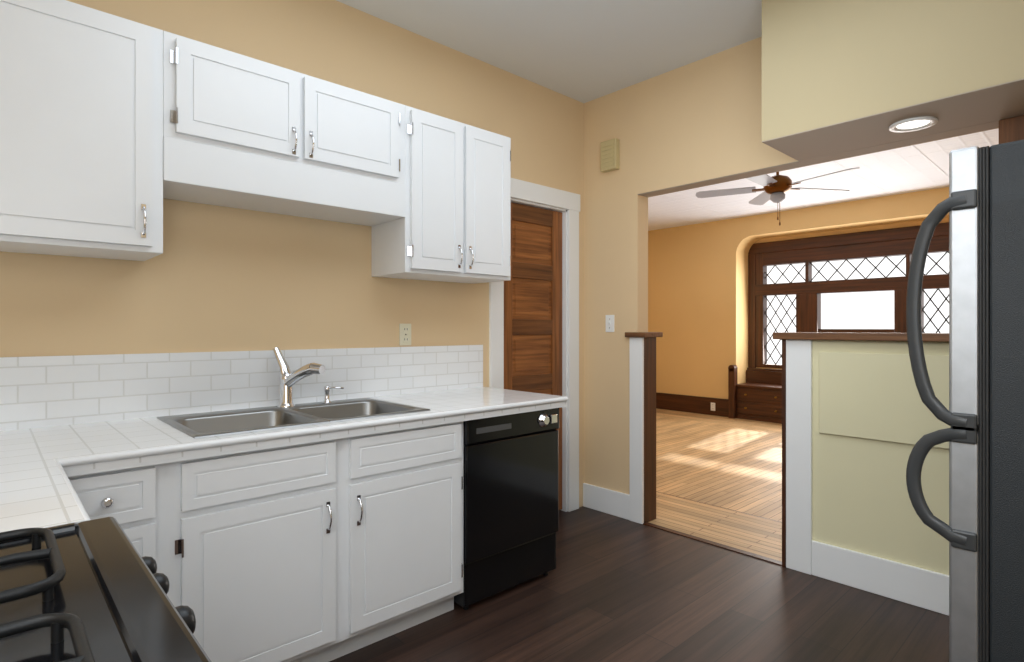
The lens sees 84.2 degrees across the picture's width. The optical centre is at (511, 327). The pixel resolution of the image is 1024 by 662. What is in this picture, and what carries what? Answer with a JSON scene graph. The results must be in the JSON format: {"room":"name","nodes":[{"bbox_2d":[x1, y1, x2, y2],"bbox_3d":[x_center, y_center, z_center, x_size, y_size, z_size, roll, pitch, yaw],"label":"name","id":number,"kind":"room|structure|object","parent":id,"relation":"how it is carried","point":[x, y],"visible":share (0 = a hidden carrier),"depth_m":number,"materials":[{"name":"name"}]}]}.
{"room":"kitchen","nodes":[
{"label":"kitchen","id":0,"kind":"room"},
{"bbox_2d":[0,0,583,506],"bbox_3d":[-0.903,-0.165,2.788,3.740,2.850,0.120,0,0,-43],"label":"wall","id":1,"kind":"structure","parent":0,"point":[216,278],"depth_m":2.61,"materials":[{"name":"paint"}]},
{"bbox_2d":[0,0,171,260],"bbox_3d":[-1.515,-0.650,1.907,0.535,0.780,0.339,0,0,-43],"label":"upper cabinet","id":2,"kind":"object","parent":1,"relation":"attached to","point":[115,130],"depth_m":1.81,"materials":[{"name":"white paint"}]},
{"bbox_2d":[172,33,307,214],"bbox_3d":[-1.141,-0.778,2.254,0.484,0.525,0.339,0,0,-43],"label":"upper cabinet","id":3,"kind":"object","parent":1,"relation":"attached to","point":[240,122],"depth_m":2.14,"materials":[{"name":"white paint"}]},
{"bbox_2d":[284,75,411,227],"bbox_3d":[-0.782,-0.778,2.586,0.494,0.525,0.339,0,0,-43],"label":"upper cabinet","id":4,"kind":"object","parent":1,"relation":"attached to","point":[360,143],"depth_m":2.48,"materials":[{"name":"white paint"}]},
{"bbox_2d":[399,324,410,345],"bbox_3d":[-0.566,0.035,3.012,0.072,0.116,0.010,0,0,-43],"label":"outlet","id":5,"kind":"object","parent":1,"relation":"attached to","point":[404,334],"visible":1,"depth_m":3.01,"materials":[{"name":"beige plastic"}]},
{"bbox_2d":[371,107,479,281],"bbox_3d":[-0.455,-0.650,2.888,0.395,0.780,0.339,0,0,-43],"label":"upper cabinet","id":6,"kind":"object","parent":1,"relation":"attached to","point":[441,240],"depth_m":2.77,"materials":[{"name":"white paint"}]},
{"bbox_2d":[456,129,510,283],"bbox_3d":[-0.253,-0.650,3.075,0.395,0.780,0.339,0,0,-43],"label":"upper cabinet","id":7,"kind":"object","parent":1,"relation":"attached to","point":[495,149],"depth_m":3.00,"materials":[{"name":"white paint"}]},
{"bbox_2d":[489,178,579,511],"bbox_3d":[0.125,0.165,3.723,0.830,2.190,0.144,0,0,-43],"label":"door frame","id":8,"kind":"structure","parent":1,"relation":"attached to","point":[537,195],"depth_m":3.89,"materials":[{"name":"white paint"}]},
{"bbox_2d":[504,202,561,509],"bbox_3d":[0.125,0.227,3.723,0.568,2.042,0.040,0,0,-43],"label":"door leaf","id":9,"kind":"structure","parent":8,"relation":"attached to","point":[533,324],"depth_m":3.73,"materials":[{"name":"brown wood"}]},
{"bbox_2d":[336,0,761,102],"bbox_3d":[0.234,-1.640,1.647,3.860,0.100,3.340,0,0,-43],"label":"ceiling","id":10,"kind":"structure","parent":0,"point":[583,51],"depth_m":3.05,"materials":[{"name":"paint"}]},
{"bbox_2d":[762,0,1023,160],"bbox_3d":[1.889,-1.228,2.191,0.449,0.724,1.650,0,0,-43],"label":"ceiling bulkhead","id":11,"kind":"object","parent":10,"relation":"attached to","point":[840,76],"visible":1,"depth_m":2.32,"materials":[{"name":"paint"}]},
{"bbox_2d":[889,116,937,131],"bbox_3d":[1.700,-0.862,2.404,0.170,0.008,0.170,0,0,-43],"label":"recessed light","id":12,"kind":"object","parent":11,"relation":"attached to","point":[913,124],"visible":1,"depth_m":2.40,"materials":[{"name":"white paint"}]},
{"bbox_2d":[329,408,948,661],"bbox_3d":[1.092,1.310,4.416,8.880,0.100,6.240,0,0,-43],"label":"floor","id":13,"kind":"structure","parent":0,"point":[611,588],"depth_m":2.63,"materials":[{"name":"wood"}]},
{"bbox_2d":[0,357,107,531],"bbox_3d":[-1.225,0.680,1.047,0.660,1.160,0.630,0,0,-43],"label":"countertop","id":14,"kind":"structure","parent":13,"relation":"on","point":[54,410],"depth_m":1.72,"materials":[{"name":"white tile"}]},
{"bbox_2d":[0,517,210,661],"bbox_3d":[-0.703,0.748,0.557,0.758,1.025,0.769,0,0,-43],"label":"gas range","id":15,"kind":"object","parent":13,"relation":"on","point":[95,590],"visible":1,"depth_m":0.72,"materials":[{"name":"black metal"}]},
{"bbox_2d":[0,345,567,661],"bbox_3d":[-0.922,0.673,2.221,2.700,1.174,0.683,0,0,-43],"label":"kitchen counter","id":16,"kind":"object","parent":13,"relation":"on","point":[277,504],"depth_m":2.20,"materials":[{"name":"white wood"}]},
{"bbox_2d":[272,347,325,407],"bbox_3d":[-0.925,0.215,2.465,0.150,0.259,0.225,0,0,-43],"label":"faucet","id":17,"kind":"object","parent":16,"relation":"on","point":[288,379],"depth_m":2.46,"materials":[{"name":"silver metal"}]},
{"bbox_2d":[322,385,343,403],"bbox_3d":[-0.827,0.304,2.611,0.086,0.080,0.067,0,0,-43],"label":"soap dispenser","id":18,"kind":"object","parent":16,"relation":"on","point":[327,388],"depth_m":2.60,"materials":[{"name":"silver metal"}]},
{"bbox_2d":[728,365,781,423],"bbox_3d":[4.183,0.887,7.037,0.498,0.745,2.880,0,0,-43],"label":"bench","id":19,"kind":"object","parent":13,"relation":"on","point":[757,396],"visible":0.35,"depth_m":7.79,"materials":[{"name":"brown wood"}]},
{"bbox_2d":[906,140,1023,661],"bbox_3d":[1.560,0.408,1.381,0.774,1.704,0.850,0,0,-43],"label":"refrigerator","id":20,"kind":"object","parent":13,"relation":"on","point":[982,532],"visible":1,"depth_m":1.33,"materials":[{"name":"grey metal"}]},
{"bbox_2d":[584,37,948,574],"bbox_3d":[0.581,-0.165,4.025,0.120,2.850,6.120,0,0,-43],"label":"wall","id":21,"kind":"structure","parent":0,"point":[698,120],"depth_m":3.42,"materials":[{"name":"paint"}]},
{"bbox_2d":[583,483,628,519],"bbox_3d":[0.640,1.177,3.861,0.016,0.165,0.399,0,0,-43],"label":"baseboard","id":22,"kind":"structure","parent":21,"relation":"attached to","point":[608,501],"depth_m":3.85,"materials":[{"name":"white paint"}]},
{"bbox_2d":[606,315,613,331],"bbox_3d":[0.660,-0.030,3.839,0.017,0.116,0.072,0,0,-43],"label":"light switch","id":23,"kind":"object","parent":21,"relation":"attached to","point":[609,323],"visible":1,"depth_m":3.84,"materials":[{"name":"white plastic"}]},
{"bbox_2d":[601,138,619,172],"bbox_3d":[0.659,-1.160,3.818,0.048,0.200,0.130,0,0,-43],"label":"door chime","id":24,"kind":"object","parent":21,"relation":"attached to","point":[610,155],"visible":1,"depth_m":3.79,"materials":[{"name":"beige plastic"}]},
{"bbox_2d":[625,115,1023,574],"bbox_3d":[1.735,0.198,2.777,0.230,2.125,2.719,0,0,-43],"label":"trim","id":25,"kind":"structure","parent":21,"relation":"attached to","point":[874,396],"depth_m":2.89,"materials":[{"name":"white paint"}]},
{"bbox_2d":[812,540,948,615],"bbox_3d":[2.070,1.173,2.314,0.016,0.175,1.584,0,0,-43],"label":"baseboard","id":26,"kind":"structure","parent":21,"relation":"attached to","point":[915,586],"depth_m":2.66,"materials":[{"name":"white paint"}]},
{"bbox_2d":[648,187,948,398],"bbox_3d":[4.153,-0.165,7.247,0.540,2.850,6.000,0,0,-43],"label":"wall","id":27,"kind":"structure","parent":0,"point":[698,295],"depth_m":8.16,"materials":[{"name":"paint"}]},
{"bbox_2d":[656,392,727,416],"bbox_3d":[2.515,1.135,8.594,0.034,0.250,1.741,0,0,-43],"label":"baseboard","id":28,"kind":"structure","parent":27,"relation":"attached to","point":[686,403],"depth_m":8.40,"materials":[{"name":"brown wood"}]},
{"bbox_2d":[711,402,714,410],"bbox_3d":[2.896,1.135,8.169,0.010,0.116,0.072,0,0,-43],"label":"outlet","id":29,"kind":"object","parent":28,"relation":"attached to","point":[712,406],"visible":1,"depth_m":8.17,"materials":[{"name":"white plastic"}]},
{"bbox_2d":[747,222,948,371],"bbox_3d":[4.382,-0.302,7.235,0.180,1.815,2.770,0,0,-43],"label":"window frame","id":30,"kind":"structure","parent":27,"relation":"in","point":[864,245],"depth_m":7.47,"materials":[{"name":"brown wood"}]},
{"bbox_2d":[638,121,998,196],"bbox_3d":[1.760,-0.868,2.751,0.118,0.004,2.649,0,0,-43],"label":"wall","id":31,"kind":"structure","parent":0,"point":[898,144],"depth_m":2.88,"materials":[{"name":"beige paint"}]},
{"bbox_2d":[648,128,998,230],"bbox_3d":[2.509,-1.615,5.726,5.020,0.150,6.240,0,0,-43],"label":"ceiling","id":32,"kind":"structure","parent":0,"point":[915,168],"depth_m":6.09,"materials":[{"name":"white paint"}]},
{"bbox_2d":[696,167,858,225],"bbox_3d":[2.229,-1.205,4.772,1.248,0.670,1.274,0,0,-43],"label":"ceiling fan","id":33,"kind":"object","parent":32,"relation":"hanging from","point":[776,187],"visible":0.88,"depth_m":4.79,"materials":[{"name":"wood"}]},
{"label":"outside","id":34,"kind":"structure","parent":0,"visible":0},
{"bbox_2d":[767,252,948,363],"bbox_3d":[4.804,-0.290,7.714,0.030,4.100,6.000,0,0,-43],"label":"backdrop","id":35,"kind":"structure","parent":34,"point":[863,310],"depth_m":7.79,"materials":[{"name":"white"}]}
]}

